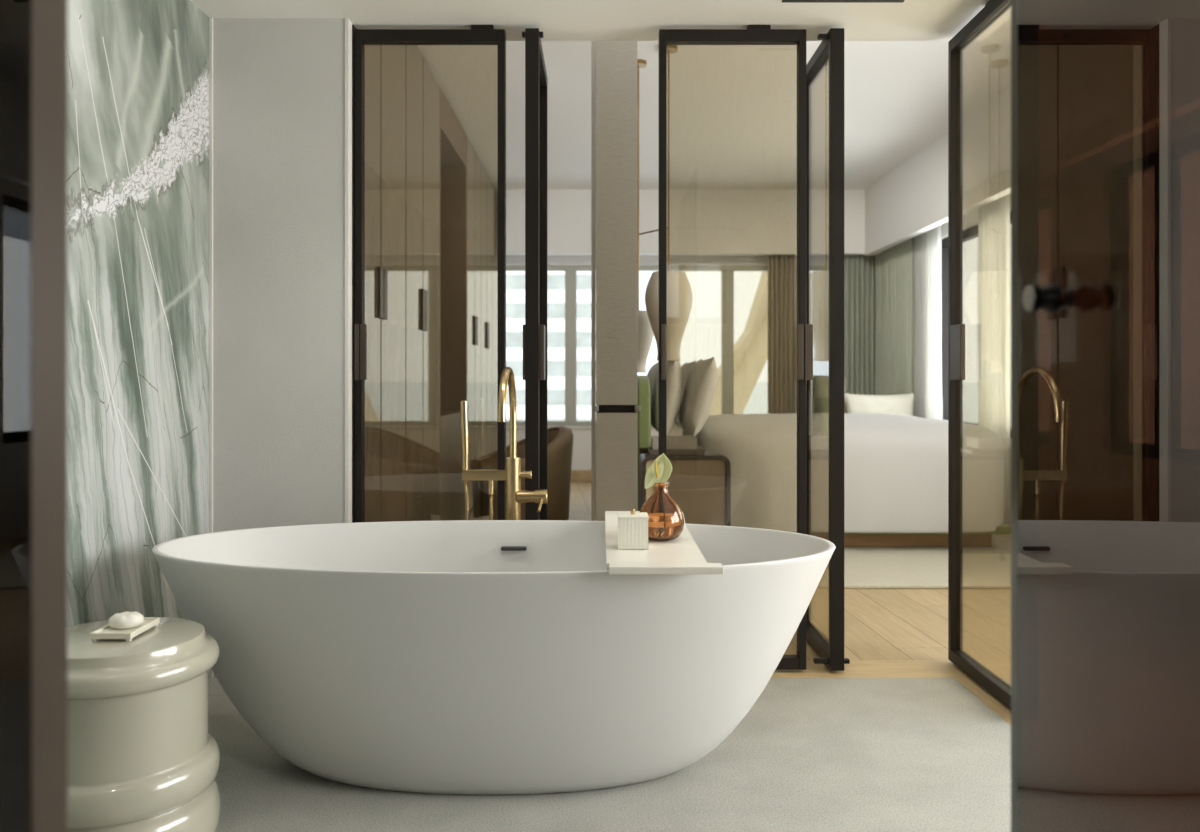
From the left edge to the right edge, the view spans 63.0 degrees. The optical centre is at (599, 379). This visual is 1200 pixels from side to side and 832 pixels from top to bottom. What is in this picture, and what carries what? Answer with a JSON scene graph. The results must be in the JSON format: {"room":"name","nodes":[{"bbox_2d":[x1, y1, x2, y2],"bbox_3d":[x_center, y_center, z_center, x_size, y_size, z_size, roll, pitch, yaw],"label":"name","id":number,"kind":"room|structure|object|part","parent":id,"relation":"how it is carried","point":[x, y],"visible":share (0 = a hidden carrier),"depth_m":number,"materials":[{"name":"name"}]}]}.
{"room":"bathroom","nodes":[
{"label":"bathroom","id":0,"kind":"room"},
{"bbox_2d":[67,0,208,678],"bbox_3d":[-1.448,-0.110,1.150,0.200,2.280,4.900,0,0,0],"label":"wall","id":1,"kind":"structure","parent":0,"point":[138,70],"depth_m":2.83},
{"bbox_2d":[213,18,344,677],"bbox_3d":[-1.114,-0.110,3.494,0.468,2.280,0.213,0,0,0],"label":"wall","id":2,"kind":"structure","parent":0,"point":[279,83],"depth_m":3.39,"materials":[{"name":"grey paint"}]},
{"bbox_2d":[209,17,212,678],"bbox_3d":[-1.342,-0.110,3.382,0.010,2.280,0.010,0,0,0],"label":"trim","id":3,"kind":"structure","parent":2,"relation":"attached to","point":[210,18],"depth_m":3.38,"materials":[{"name":"white"}]},
{"bbox_2d":[345,18,351,522],"bbox_3d":[-0.875,-0.110,3.491,0.014,2.280,0.217,0,0,0],"label":"trim","id":4,"kind":"structure","parent":2,"relation":"attached to","point":[348,25],"depth_m":3.38,"materials":[{"name":"white paint"}]},
{"bbox_2d":[352,24,355,522],"bbox_3d":[-0.866,-0.107,3.465,0.005,2.275,0.070,0,0,0],"label":"door frame","id":5,"kind":"structure","parent":2,"relation":"attached to","point":[353,26],"depth_m":3.43,"materials":[{"name":"brown metal"}]},
{"bbox_2d":[355,25,505,522],"bbox_3d":[-0.598,-0.116,3.455,0.528,2.268,0.060,0,0,0],"label":"door leaf","id":6,"kind":"structure","parent":2,"relation":"in","point":[478,34],"depth_m":3.44,"materials":[{"name":"brown metal"}]},
{"bbox_3d":[-0.850,-0.098,3.433,0.016,0.195,0.015,0,0,0],"label":"handle plate","id":7,"kind":"part","parent":6,"relation":"part of","materials":[{"name":"brown metal"}]},
{"bbox_3d":[-0.828,-0.098,3.433,0.020,0.195,0.015,0,0,0],"label":"handle plate","id":8,"kind":"part","parent":6,"relation":"part of","materials":[{"name":"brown metal"}]},
{"bbox_3d":[-0.598,-1.211,3.462,0.476,0.042,0.045,0,0,0],"label":"rail","id":9,"kind":"part","parent":6,"relation":"part of","materials":[{"name":"brown metal"}]},
{"bbox_2d":[191,0,1010,39],"bbox_3d":[-0.067,-1.610,1.150,2.963,0.720,4.900,0,0,0],"label":"ceiling","id":10,"kind":"structure","parent":0,"point":[557,19],"depth_m":3.36,"materials":[{"name":"white paint"}]},
{"bbox_2d":[782,0,904,2],"bbox_3d":[0.800,-1.248,3.225,0.400,0.004,0.020,0,0,0],"label":"ceiling vent","id":11,"kind":"object","parent":10,"relation":"in","point":[783,1],"visible":1,"depth_m":3.23,"materials":[{"name":"grey"}]},
{"bbox_2d":[208,481,1010,831],"bbox_3d":[0.650,1.060,4.425,4.700,0.060,11.450,0,0,0],"label":"floor","id":12,"kind":"structure","parent":0,"point":[810,754],"depth_m":2.58,"materials":[{"name":"stone"}]},
{"bbox_2d":[0,0,66,831],"bbox_3d":[-0.483,-0.107,0.451,0.043,2.250,0.802,0,0,0],"label":"wall","id":13,"kind":"structure","parent":12,"relation":"on","point":[33,33],"depth_m":0.80,"materials":[{"name":"brown metal"}]},
{"bbox_3d":[-0.467,-0.107,0.451,0.008,2.166,0.692,0,0,0],"label":"glass pane","id":14,"kind":"part","parent":13,"relation":"part of","materials":[{"name":"glass"}]},
{"bbox_2d":[67,617,220,831],"bbox_3d":[-1.060,0.796,2.160,0.418,0.467,0.418,0,0,0],"label":"garden stool","id":15,"kind":"object","parent":12,"relation":"on","point":[142,756],"visible":0.65,"depth_m":2.02,"materials":[{"name":"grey ceramic"}]},
{"bbox_2d":[90,618,159,641],"bbox_3d":[-1.052,0.553,2.175,0.088,0.019,0.140,0,0,0],"label":"soap dish","id":16,"kind":"object","parent":15,"relation":"on","point":[106,632],"visible":0.67,"depth_m":2.14,"materials":[{"name":"beige ceramic"}]},
{"bbox_2d":[108,611,143,628],"bbox_3d":[-1.054,0.534,2.180,0.072,0.030,0.072,0,0,0],"label":"soap","id":17,"kind":"object","parent":16,"relation":"in","point":[125,620],"visible":1,"depth_m":2.16,"materials":[{"name":"white"}]},
{"bbox_2d":[365,45,405,521],"bbox_3d":[-1.268,-0.405,4.415,0.564,2.870,1.266,0,0,0],"label":"wardrobe","id":18,"kind":"object","parent":12,"relation":"on","point":[385,65],"visible":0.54,"depth_m":4.53,"materials":[{"name":"brown wood"}]},
{"bbox_3d":[-1.010,-0.417,4.128,0.021,2.835,0.677,0,0,0],"label":"door","id":19,"kind":"part","parent":18,"relation":"part of","materials":[{"name":"brown paint"}]},
{"bbox_3d":[-0.993,-0.395,4.434,0.014,0.230,0.069,0,0,0],"label":"handle","id":20,"kind":"part","parent":18,"relation":"part of","materials":[{"name":"brown metal"}]},
{"bbox_3d":[-0.993,-0.395,4.516,0.014,0.230,0.069,0,0,0],"label":"handle","id":21,"kind":"part","parent":18,"relation":"part of","materials":[{"name":"brown metal"}]},
{"bbox_3d":[-1.010,-0.417,4.763,0.021,2.835,0.557,0,0,0],"label":"door","id":22,"kind":"part","parent":18,"relation":"part of","materials":[{"name":"brown paint"}]},
{"bbox_2d":[406,45,439,520],"bbox_3d":[-1.268,-0.405,5.588,0.564,2.870,1.071,0,0,0],"label":"wardrobe","id":23,"kind":"object","parent":12,"relation":"on","point":[422,88],"visible":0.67,"depth_m":5.52,"materials":[{"name":"brown wood"}]},
{"bbox_3d":[-1.010,-0.417,5.295,0.021,2.835,0.472,0,0,0],"label":"door","id":24,"kind":"part","parent":23,"relation":"part of","materials":[{"name":"brown paint"}]},
{"bbox_3d":[-0.993,-0.395,5.500,0.014,0.230,0.069,0,0,0],"label":"handle","id":25,"kind":"part","parent":23,"relation":"part of","materials":[{"name":"brown metal"}]},
{"bbox_3d":[-0.993,-0.395,5.580,0.014,0.230,0.069,0,0,0],"label":"handle","id":26,"kind":"part","parent":23,"relation":"part of","materials":[{"name":"brown metal"}]},
{"bbox_3d":[-1.010,-0.417,5.832,0.021,2.835,0.567,0,0,0],"label":"door","id":27,"kind":"part","parent":23,"relation":"part of","materials":[{"name":"brown paint"}]},
{"bbox_2d":[440,87,466,520],"bbox_3d":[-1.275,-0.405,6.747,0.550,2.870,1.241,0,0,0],"label":"door","id":28,"kind":"structure","parent":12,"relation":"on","point":[453,138],"depth_m":7.33,"materials":[{"name":"brown wood"}]},
{"bbox_3d":[-1.250,-0.405,6.138,0.500,2.870,0.023,0,0,0],"label":"panel","id":29,"kind":"part","parent":28,"relation":"part of","materials":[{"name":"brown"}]},
{"bbox_3d":[-1.250,-1.715,6.740,0.500,0.250,1.180,0,0,0],"label":"panel","id":30,"kind":"part","parent":28,"relation":"part of","materials":[{"name":"brown wood"}]},
{"bbox_3d":[-1.250,-0.405,7.349,0.500,2.870,0.038,0,0,0],"label":"panel","id":31,"kind":"part","parent":28,"relation":"part of","materials":[{"name":"brown"}]},
{"bbox_2d":[467,137,480,511],"bbox_3d":[-1.268,-0.405,7.805,0.564,2.870,0.866,0,0,0],"label":"wardrobe","id":32,"kind":"object","parent":12,"relation":"on","point":[473,161],"visible":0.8,"depth_m":7.75,"materials":[{"name":"brown wood"}]},
{"bbox_3d":[-1.010,-0.417,7.605,0.021,2.835,0.452,0,0,0],"label":"door","id":33,"kind":"part","parent":32,"relation":"part of","materials":[{"name":"brown paint"}]},
{"bbox_3d":[-0.993,-0.395,7.800,0.014,0.230,0.069,0,0,0],"label":"handle","id":34,"kind":"part","parent":32,"relation":"part of","materials":[{"name":"brown metal"}]},
{"bbox_3d":[-1.010,-0.417,8.040,0.021,2.835,0.382,0,0,0],"label":"door","id":35,"kind":"part","parent":32,"relation":"part of","materials":[{"name":"brown paint"}]},
{"bbox_2d":[481,163,491,456],"bbox_3d":[-1.268,-0.405,8.670,0.564,2.870,0.856,0,0,0],"label":"wardrobe","id":36,"kind":"object","parent":12,"relation":"on","point":[486,183],"visible":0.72,"depth_m":8.63,"materials":[{"name":"brown wood"}]},
{"bbox_3d":[-1.010,-0.417,8.455,0.021,2.835,0.412,0,0,0],"label":"door","id":37,"kind":"part","parent":36,"relation":"part of","materials":[{"name":"brown paint"}]},
{"bbox_3d":[-0.993,-0.395,8.630,0.014,0.230,0.069,0,0,0],"label":"handle","id":38,"kind":"part","parent":36,"relation":"part of","materials":[{"name":"brown metal"}]},
{"bbox_3d":[-1.010,-0.417,8.885,0.021,2.835,0.412,0,0,0],"label":"door","id":39,"kind":"part","parent":36,"relation":"part of","materials":[{"name":"brown paint"}]},
{"bbox_2d":[152,520,835,794],"bbox_3d":[-0.280,0.736,2.664,1.826,0.589,0.845,0,0,0],"label":"bathtub","id":40,"kind":"object","parent":12,"relation":"on","point":[455,657],"visible":0.98,"depth_m":2.36,"materials":[{"name":"white ceramic"}]},
{"bbox_2d":[605,511,723,573],"bbox_3d":[0.148,0.435,2.659,0.264,0.040,0.891,0,0,0],"label":"tray","id":41,"kind":"object","parent":40,"relation":"on","point":[681,555],"visible":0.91,"depth_m":2.45,"materials":[{"name":"white"}]},
{"bbox_2d":[617,509,648,548],"bbox_3d":[0.087,0.392,2.596,0.080,0.100,0.080,0,0,0],"label":"lidded box","id":42,"kind":"object","parent":41,"relation":"on","point":[632,525],"visible":1,"depth_m":2.56,"materials":[{"name":"white ceramic"}]},
{"bbox_3d":[0.087,0.359,2.596,0.080,0.006,0.080,0,0,0],"label":"lid","id":43,"kind":"part","parent":42,"relation":"part of","materials":[{"name":"white"}]},
{"bbox_2d":[640,481,683,541],"bbox_3d":[0.168,0.362,2.715,0.131,0.161,0.131,0,0,0],"label":"flower vase","id":44,"kind":"object","parent":41,"relation":"on","point":[666,519],"visible":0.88,"depth_m":2.67,"materials":[{"name":"orange glass"}]},
{"bbox_2d":[645,453,671,488],"bbox_3d":[0.161,0.316,2.701,0.075,0.231,0.035,0,0,0],"label":"anthurium","id":45,"kind":"object","parent":44,"relation":"in","point":[660,470],"visible":0.96,"depth_m":2.70,"materials":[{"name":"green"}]},
{"bbox_2d":[492,183,497,451],"bbox_3d":[-1.275,-0.405,9.350,0.550,2.870,0.496,0,0,0],"label":"wardrobe","id":46,"kind":"object","parent":12,"relation":"on","point":[494,191],"visible":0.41,"depth_m":9.29,"materials":[{"name":"brown wood"}]},
{"bbox_2d":[460,367,547,519],"bbox_3d":[-0.319,0.493,3.126,0.289,1.072,0.358,0,0,0],"label":"faucet","id":47,"kind":"object","parent":12,"relation":"on","point":[515,496],"visible":0.51,"depth_m":3.24,"materials":[{"name":"gold metal"}]},
{"bbox_3d":[-0.381,0.315,3.250,0.150,0.034,0.026,0,0,0],"label":"arm","id":48,"kind":"part","parent":47,"relation":"part of","materials":[{"name":"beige metal"}]},
{"bbox_3d":[-0.292,0.108,3.104,0.025,0.301,0.315,0,0,2],"label":"spout","id":49,"kind":"part","parent":47,"relation":"part of","materials":[{"name":"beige metal"}]},
{"bbox_3d":[-0.247,0.314,3.246,0.042,0.028,0.028,0,0,0],"label":"diverter knob","id":50,"kind":"part","parent":47,"relation":"part of","materials":[{"name":"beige metal"}]},
{"bbox_3d":[-0.194,0.407,3.193,0.011,0.043,0.061,0,0,9],"label":"mixer lever","id":51,"kind":"part","parent":47,"relation":"part of","materials":[{"name":"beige metal"}]},
{"bbox_2d":[469,426,572,519],"bbox_3d":[-0.569,0.682,7.000,0.757,0.695,0.770,0,0,0],"label":"armchair","id":52,"kind":"object","parent":12,"relation":"on","point":[560,438],"visible":0.39,"depth_m":6.85,"materials":[{"name":"brown fabric"}]},
{"bbox_3d":[-0.566,0.715,7.004,0.560,0.230,0.540,0,0,-25],"label":"seat","id":53,"kind":"part","parent":52,"relation":"part of","materials":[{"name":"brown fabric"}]},
{"bbox_2d":[639,451,730,525],"bbox_3d":[0.463,0.718,5.435,0.475,0.625,0.370,0,0,0],"label":"nightstand","id":54,"kind":"object","parent":12,"relation":"on","point":[700,485],"visible":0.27,"depth_m":5.26,"materials":[{"name":"brown wood"}]},
{"bbox_2d":[639,448,648,453],"bbox_3d":[0.241,0.390,5.400,0.052,0.030,0.052,0,0,0],"label":"tray","id":55,"kind":"object","parent":54,"relation":"on","point":[641,450],"visible":1,"depth_m":5.38,"materials":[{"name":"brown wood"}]},
{"bbox_2d":[648,447,704,454],"bbox_3d":[0.417,0.390,5.405,0.295,0.030,0.230,0,0,0],"label":"book","id":56,"kind":"object","parent":54,"relation":"on","point":[699,451],"visible":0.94,"depth_m":5.29,"materials":[{"name":"brown paper"}]},
{"bbox_2d":[651,436,696,448],"bbox_3d":[0.405,0.344,5.400,0.240,0.062,0.200,0,0,0],"label":"book","id":57,"kind":"object","parent":56,"relation":"on","point":[673,442],"visible":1,"depth_m":5.30,"materials":[{"name":"beige paper"}]},
{"bbox_2d":[825,396,846,412],"bbox_3d":[2.260,0.580,8.450,0.720,0.900,0.600,0,0,0],"label":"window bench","id":58,"kind":"object","parent":12,"relation":"on","point":[827,399],"visible":0.07,"depth_m":8.53,"materials":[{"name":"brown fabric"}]},
{"bbox_2d":[844,393,913,415],"bbox_3d":[2.380,0.330,8.319,0.600,0.433,0.166,0,0,0],"label":"throw cushion","id":59,"kind":"object","parent":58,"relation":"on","point":[902,404],"visible":0.42,"depth_m":8.29,"materials":[{"name":"beige fabric"}]},
{"bbox_2d":[771,660,999,677],"bbox_3d":[0.256,1.060,3.494,2.259,0.060,0.213,0,0,0],"label":"threshold","id":60,"kind":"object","parent":12,"relation":"on","point":[856,668],"depth_m":3.47,"materials":[{"name":"brown wood"}]},
{"bbox_2d":[816,534,1010,588],"bbox_3d":[1.675,1.020,6.465,1.850,0.017,3.270,0,0,0],"label":"rug","id":61,"kind":"object","parent":12,"relation":"on","point":[865,567],"visible":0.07,"depth_m":5.26,"materials":[{"name":"beige fabric"}]},
{"bbox_2d":[636,375,1010,545],"bbox_3d":[1.357,0.491,6.838,2.285,1.042,2.163,0,0,0],"label":"bed","id":62,"kind":"object","parent":61,"relation":"on","point":[896,465],"visible":0.56,"depth_m":5.78,"materials":[{"name":"white fabric"}]},
{"bbox_3d":[0.263,0.491,6.850,0.095,1.042,2.000,0,0,0],"label":"headboard","id":63,"kind":"part","parent":62,"relation":"part of","materials":[{"name":"green fabric"}]},
{"bbox_2d":[647,362,658,428],"bbox_3d":[0.417,0.100,7.300,0.201,0.495,0.740,0,0,0],"label":"bed pillow","id":64,"kind":"object","parent":62,"relation":"on","point":[651,373],"visible":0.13,"depth_m":7.04,"materials":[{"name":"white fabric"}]},
{"bbox_2d":[651,361,682,433],"bbox_3d":[0.424,0.100,6.250,0.201,0.495,0.740,0,0,0],"label":"bed pillow","id":65,"kind":"object","parent":62,"relation":"on","point":[674,372],"visible":0.77,"depth_m":5.94,"materials":[{"name":"white fabric"}]},
{"bbox_2d":[675,360,695,427],"bbox_3d":[0.618,0.100,7.300,0.224,0.485,0.740,0,0,0],"label":"bed pillow","id":66,"kind":"object","parent":62,"relation":"on","point":[685,368],"visible":0.12,"depth_m":6.98,"materials":[{"name":"white fabric"}]},
{"bbox_2d":[679,357,717,435],"bbox_3d":[0.618,0.100,6.220,0.225,0.485,0.740,0,0,0],"label":"bed pillow","id":67,"kind":"object","parent":62,"relation":"on","point":[700,386],"visible":1,"depth_m":5.91,"materials":[{"name":"white fabric"}]},
{"bbox_2d":[682,413,1003,532],"bbox_3d":[1.560,0.576,6.838,1.880,0.655,2.163,0,0,0],"label":"duvet","id":68,"kind":"object","parent":62,"relation":"on","point":[896,465],"depth_m":5.78,"materials":[{"name":"white fabric"}]},
{"bbox_3d":[1.400,0.895,6.840,2.120,0.050,2.020,0,0,0],"label":"mattress rail","id":69,"kind":"part","parent":62,"relation":"part of","materials":[{"name":"wood"}]},
{"bbox_2d":[1011,0,1199,831],"bbox_3d":[0.526,-0.095,0.726,0.058,2.230,1.152,0,0,0],"label":"wall","id":70,"kind":"structure","parent":12,"relation":"on","point":[1105,94],"depth_m":1.06,"materials":[{"name":"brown glass"}]},
{"bbox_3d":[0.522,-0.095,1.140,0.045,0.034,0.034,0,0,0],"label":"door knob","id":71,"kind":"part","parent":70,"relation":"part of","materials":[{"name":"black metal"}]},
{"bbox_3d":[2.120,0.670,8.980,0.410,0.720,0.410,0,0,0],"label":"side table","id":72,"kind":"object","parent":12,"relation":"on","visible":0},
{"bbox_2d":[817,376,845,412],"bbox_3d":[2.120,0.137,8.980,0.264,0.344,0.264,0,0,0],"label":"table lamp","id":73,"kind":"object","parent":72,"relation":"on","point":[822,382],"visible":0.44,"depth_m":8.90,"materials":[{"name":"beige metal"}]},
{"bbox_3d":[2.120,0.068,8.980,0.264,0.205,0.264,0,0,0],"label":"lamp shade","id":74,"kind":"part","parent":73,"relation":"part of","materials":[{"name":"beige fabric"}]},
{"bbox_2d":[591,41,639,520],"bbox_3d":[0.070,-0.420,4.496,0.220,2.900,0.208,0,0,0],"label":"pillar","id":75,"kind":"structure","parent":0,"point":[613,63],"depth_m":4.40,"materials":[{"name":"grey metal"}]},
{"bbox_3d":[-0.030,-0.420,4.560,0.020,2.900,0.080,0,0,0],"label":"edge trim","id":76,"kind":"part","parent":75,"relation":"part of","materials":[{"name":"white paint"}]},
{"bbox_3d":[0.075,-0.879,4.500,0.186,1.982,0.200,0,0,0],"label":"panel","id":77,"kind":"part","parent":75,"relation":"part of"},
{"bbox_3d":[0.075,0.589,4.500,0.186,0.882,0.200,0,0,0],"label":"panel","id":78,"kind":"part","parent":75,"relation":"part of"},
{"bbox_2d":[506,255,811,469],"bbox_3d":[0.625,-0.420,10.075,4.450,2.900,0.150,0,0,0],"label":"wall","id":79,"kind":"structure","parent":0,"point":[581,453],"depth_m":10.00,"materials":[{"name":"white paint"}]},
{"bbox_2d":[571,470,590,480],"bbox_3d":[0.945,0.975,9.990,3.810,0.110,0.020,0,0,0],"label":"baseboard","id":80,"kind":"structure","parent":79,"relation":"attached to","point":[576,475],"depth_m":9.98,"materials":[{"name":"brown wood"}]},
{"bbox_2d":[506,426,681,428],"bbox_3d":[0.575,0.485,10.000,3.450,0.030,0.060,0,0,0],"label":"windowsill","id":81,"kind":"structure","parent":79,"relation":"in","point":[507,427],"depth_m":9.97,"materials":[{"name":"white"}]},
{"bbox_2d":[506,266,811,425],"bbox_3d":[0.575,-0.350,10.065,3.450,1.640,0.070,0,0,0],"label":"window","id":82,"kind":"structure","parent":79,"relation":"in","point":[727,272],"depth_m":10.03,"materials":[{"name":"grey"}]},
{"bbox_2d":[768,255,796,413],"bbox_3d":[1.890,-0.280,9.846,0.422,2.580,0.082,0,0,0],"label":"curtain","id":83,"kind":"object","parent":79,"relation":"hanging from","point":[782,269],"visible":0.4,"depth_m":9.83,"materials":[{"name":"brown fabric"}]},
{"bbox_2d":[812,255,875,412],"bbox_3d":[2.449,-0.280,9.833,0.665,2.580,0.094,0,0,0],"label":"curtain","id":84,"kind":"object","parent":79,"relation":"hanging from","point":[859,270],"visible":0.38,"depth_m":9.82,"materials":[{"name":"green fabric"}]},
{"bbox_2d":[418,17,1010,191],"bbox_3d":[0.650,-1.920,4.425,4.700,0.100,11.450,0,0,0],"label":"ceiling","id":85,"kind":"structure","parent":0,"point":[733,108],"depth_m":6.68,"materials":[{"name":"white paint"}]},
{"bbox_2d":[637,59,653,372],"bbox_3d":[0.225,-0.956,5.760,0.192,1.826,0.192,0,0,0],"label":"pendant lamp","id":86,"kind":"object","parent":85,"relation":"hanging from","point":[645,335],"visible":0.52,"depth_m":5.72,"materials":[{"name":"beige"}]},
{"bbox_3d":[0.225,-1.127,5.760,0.011,1.445,0.011,0,0,0],"label":"rod","id":87,"kind":"part","parent":86,"relation":"part of","materials":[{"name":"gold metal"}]},
{"bbox_3d":[0.225,-0.225,5.760,0.192,0.364,0.192,0,0,0],"label":"lamp shade","id":88,"kind":"part","parent":86,"relation":"part of","materials":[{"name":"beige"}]},
{"bbox_2d":[639,45,692,360],"bbox_3d":[0.374,-0.989,5.558,0.292,1.762,0.385,0,0,0],"label":"pendant lamp","id":89,"kind":"object","parent":85,"relation":"hanging from","point":[679,292],"visible":0.78,"depth_m":5.43,"materials":[{"name":"beige"}]},
{"bbox_3d":[0.308,-0.855,5.624,0.010,0.010,0.291,0,0,-32],"label":"cross arm","id":90,"kind":"part","parent":89,"relation":"part of","materials":[{"name":"gold metal"}]},
{"bbox_3d":[0.385,-1.226,5.500,0.011,1.248,0.011,0,0,0],"label":"rod","id":91,"kind":"part","parent":89,"relation":"part of","materials":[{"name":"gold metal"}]},
{"bbox_3d":[0.385,-0.356,5.500,0.269,0.496,0.269,0,0,0],"label":"lamp shade","id":92,"kind":"part","parent":89,"relation":"part of","materials":[{"name":"beige fabric"}]},
{"bbox_2d":[865,85,1010,255],"bbox_3d":[2.640,-1.545,6.610,0.080,0.650,6.020,0,0,0],"label":"wall","id":93,"kind":"structure","parent":85,"relation":"attached to","point":[909,201],"depth_m":7.55,"materials":[{"name":"white paint"}]},
{"bbox_2d":[506,40,983,40],"bbox_3d":[-0.092,-1.560,3.606,3.015,0.620,0.012,0,0,0],"label":"wall","id":94,"kind":"structure","parent":0,"point":[506,40],"depth_m":3.61,"materials":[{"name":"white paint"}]},
{"bbox_2d":[522,28,547,519],"bbox_3d":[-0.235,-0.116,3.715,0.079,2.268,0.570,0,0,0],"label":"door leaf","id":95,"kind":"structure","parent":94,"relation":"in","point":[535,329],"depth_m":3.43,"materials":[{"name":"brown metal"}]},
{"bbox_3d":[-0.267,-0.098,3.482,0.010,0.195,0.075,0,0,0],"label":"handle plate","id":96,"kind":"part","parent":95,"relation":"part of","materials":[{"name":"brown metal"}]},
{"bbox_3d":[-0.238,-0.107,3.715,0.008,2.166,0.518,0,0,0],"label":"glass pane","id":97,"kind":"part","parent":95,"relation":"part of","materials":[{"name":"clear glass"}]},
{"bbox_3d":[-0.205,-0.098,3.482,0.018,0.195,0.075,0,0,0],"label":"handle plate","id":98,"kind":"part","parent":95,"relation":"part of","materials":[{"name":"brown metal"}]},
{"bbox_3d":[-0.238,-1.211,3.715,0.048,0.042,0.518,0,0,0],"label":"rail","id":99,"kind":"part","parent":95,"relation":"part of","materials":[{"name":"brown metal"}]},
{"bbox_2d":[659,25,812,669],"bbox_3d":[0.476,-0.116,3.455,0.537,2.268,0.060,0,0,0],"label":"door leaf","id":100,"kind":"structure","parent":94,"relation":"in","point":[754,34],"depth_m":3.44,"materials":[{"name":"brown metal"}]},
{"bbox_3d":[0.222,-0.098,3.433,0.016,0.195,0.015,0,0,0],"label":"handle plate","id":101,"kind":"part","parent":100,"relation":"part of","materials":[{"name":"brown metal"}]},
{"bbox_3d":[0.467,-1.211,3.462,0.465,0.042,0.045,0,0,0],"label":"rail","id":102,"kind":"part","parent":100,"relation":"part of","materials":[{"name":"brown metal"}]},
{"bbox_3d":[0.467,0.997,3.462,0.465,0.042,0.045,0,0,0],"label":"rail","id":103,"kind":"part","parent":100,"relation":"part of","materials":[{"name":"brown metal"}]},
{"bbox_3d":[0.701,-0.098,3.433,0.022,0.195,0.015,0,0,0],"label":"handle plate","id":104,"kind":"part","parent":100,"relation":"part of","materials":[{"name":"brown metal"}]},
{"bbox_3d":[0.731,-0.098,3.433,0.029,0.195,0.015,0,0,0],"label":"handle plate","id":105,"kind":"part","parent":100,"relation":"part of","materials":[{"name":"brown metal"}]},
{"bbox_2d":[806,28,849,670],"bbox_3d":[0.818,-0.116,3.715,0.125,2.268,0.570,0,0,0],"label":"door leaf","id":106,"kind":"structure","parent":94,"relation":"in","point":[831,48],"depth_m":3.43,"materials":[{"name":"brown metal"}]},
{"bbox_3d":[0.831,-1.211,3.715,0.050,0.042,0.518,0,0,0],"label":"rail","id":107,"kind":"part","parent":106,"relation":"part of","materials":[{"name":"brown metal"}]},
{"bbox_3d":[0.831,0.997,3.715,0.050,0.042,0.518,0,0,0],"label":"rail","id":108,"kind":"part","parent":106,"relation":"part of","materials":[{"name":"brown metal"}]},
{"bbox_2d":[948,0,1010,708],"bbox_3d":[1.281,-0.116,3.250,0.062,2.268,0.640,0,0,0],"label":"door leaf","id":109,"kind":"structure","parent":94,"relation":"in","point":[993,9],"depth_m":3.54,"materials":[{"name":"brown metal"}]},
{"bbox_3d":[1.259,-0.098,3.450,0.018,0.195,0.100,0,0,0],"label":"handle plate","id":110,"kind":"part","parent":109,"relation":"part of","materials":[{"name":"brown metal"}]},
{"bbox_3d":[1.290,-1.211,3.250,0.044,0.042,0.588,0,0,0],"label":"rail","id":111,"kind":"part","parent":109,"relation":"part of","materials":[{"name":"brown metal"}]},
{"bbox_3d":[1.290,0.997,3.250,0.044,0.042,0.588,0,0,0],"label":"rail","id":112,"kind":"part","parent":109,"relation":"part of","materials":[{"name":"brown metal"}]},
{"bbox_2d":[942,203,1010,440],"bbox_3d":[2.925,-0.420,4.425,0.150,2.900,11.450,0,0,0],"label":"wall","id":113,"kind":"structure","parent":0,"point":[970,219],"depth_m":7.60,"materials":[{"name":"white paint"}]},
{"bbox_2d":[506,190,880,254],"bbox_3d":[0.945,-1.555,9.670,3.810,0.630,0.100,0,0,0],"label":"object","id":114,"kind":"structure","parent":113,"relation":"attached to","point":[702,222],"depth_m":9.62,"materials":[{"name":"white paint"}]},
{"bbox_2d":[875,237,914,415],"bbox_3d":[2.773,-0.280,9.170,0.096,2.580,1.145,0,0,0],"label":"curtain","id":115,"kind":"object","parent":114,"relation":"hanging from","point":[895,266],"visible":0.48,"depth_m":9.11,"materials":[{"name":"green fabric"}]},
{"bbox_2d":[914,225,941,418],"bbox_3d":[2.781,-0.280,8.301,0.072,2.580,0.563,0,0,0],"label":"sheer curtain","id":116,"kind":"object","parent":113,"relation":"hanging from","point":[927,245],"visible":0.56,"depth_m":8.24,"materials":[{"name":"white fabric"}]},
{"bbox_2d":[941,211,1010,437],"bbox_3d":[2.925,-0.390,7.275,0.070,1.600,2.150,0,0,0],"label":"window","id":117,"kind":"structure","parent":113,"relation":"in","point":[970,233],"depth_m":8.28,"materials":[{"name":"brown metal"}]},
{"bbox_2d":[978,193,1010,525],"bbox_3d":[2.781,-0.280,6.906,0.071,2.580,0.495,0,0,0],"label":"sheer curtain","id":118,"kind":"object","parent":113,"relation":"hanging from","point":[994,264],"visible":0.56,"depth_m":6.86,"materials":[{"name":"beige fabric"}]},
{"bbox_2d":[955,678,1010,724],"bbox_3d":[1.305,1.060,1.044,0.160,0.060,4.687,0,0,0],"label":"trim","id":119,"kind":"structure","parent":0,"point":[985,696],"depth_m":3.17,"materials":[{"name":"brown wood"}]},
{"label":"outside","id":120,"kind":"structure","parent":0,"visible":0},
{"bbox_2d":[710,271,767,414],"bbox_3d":[2.365,0.980,14.870,2.070,8.100,0.860,0,0,0],"label":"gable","id":121,"kind":"object","parent":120,"point":[751,348],"visible":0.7,"depth_m":14.50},
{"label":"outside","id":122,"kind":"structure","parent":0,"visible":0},
{"bbox_2d":[743,382,1010,426],"bbox_3d":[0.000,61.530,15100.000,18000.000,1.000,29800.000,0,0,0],"label":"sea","id":123,"kind":"structure","parent":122,"point":[757,403],"depth_m":2781.84,"materials":[{"name":"white"}]},
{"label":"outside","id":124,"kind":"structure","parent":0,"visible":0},
{"bbox_2d":[506,271,596,420],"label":"window","id":125,"kind":"structure","parent":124,"point":[515,280],"depth_m":100.00,"materials":[{"name":"white glass"}]}
]}

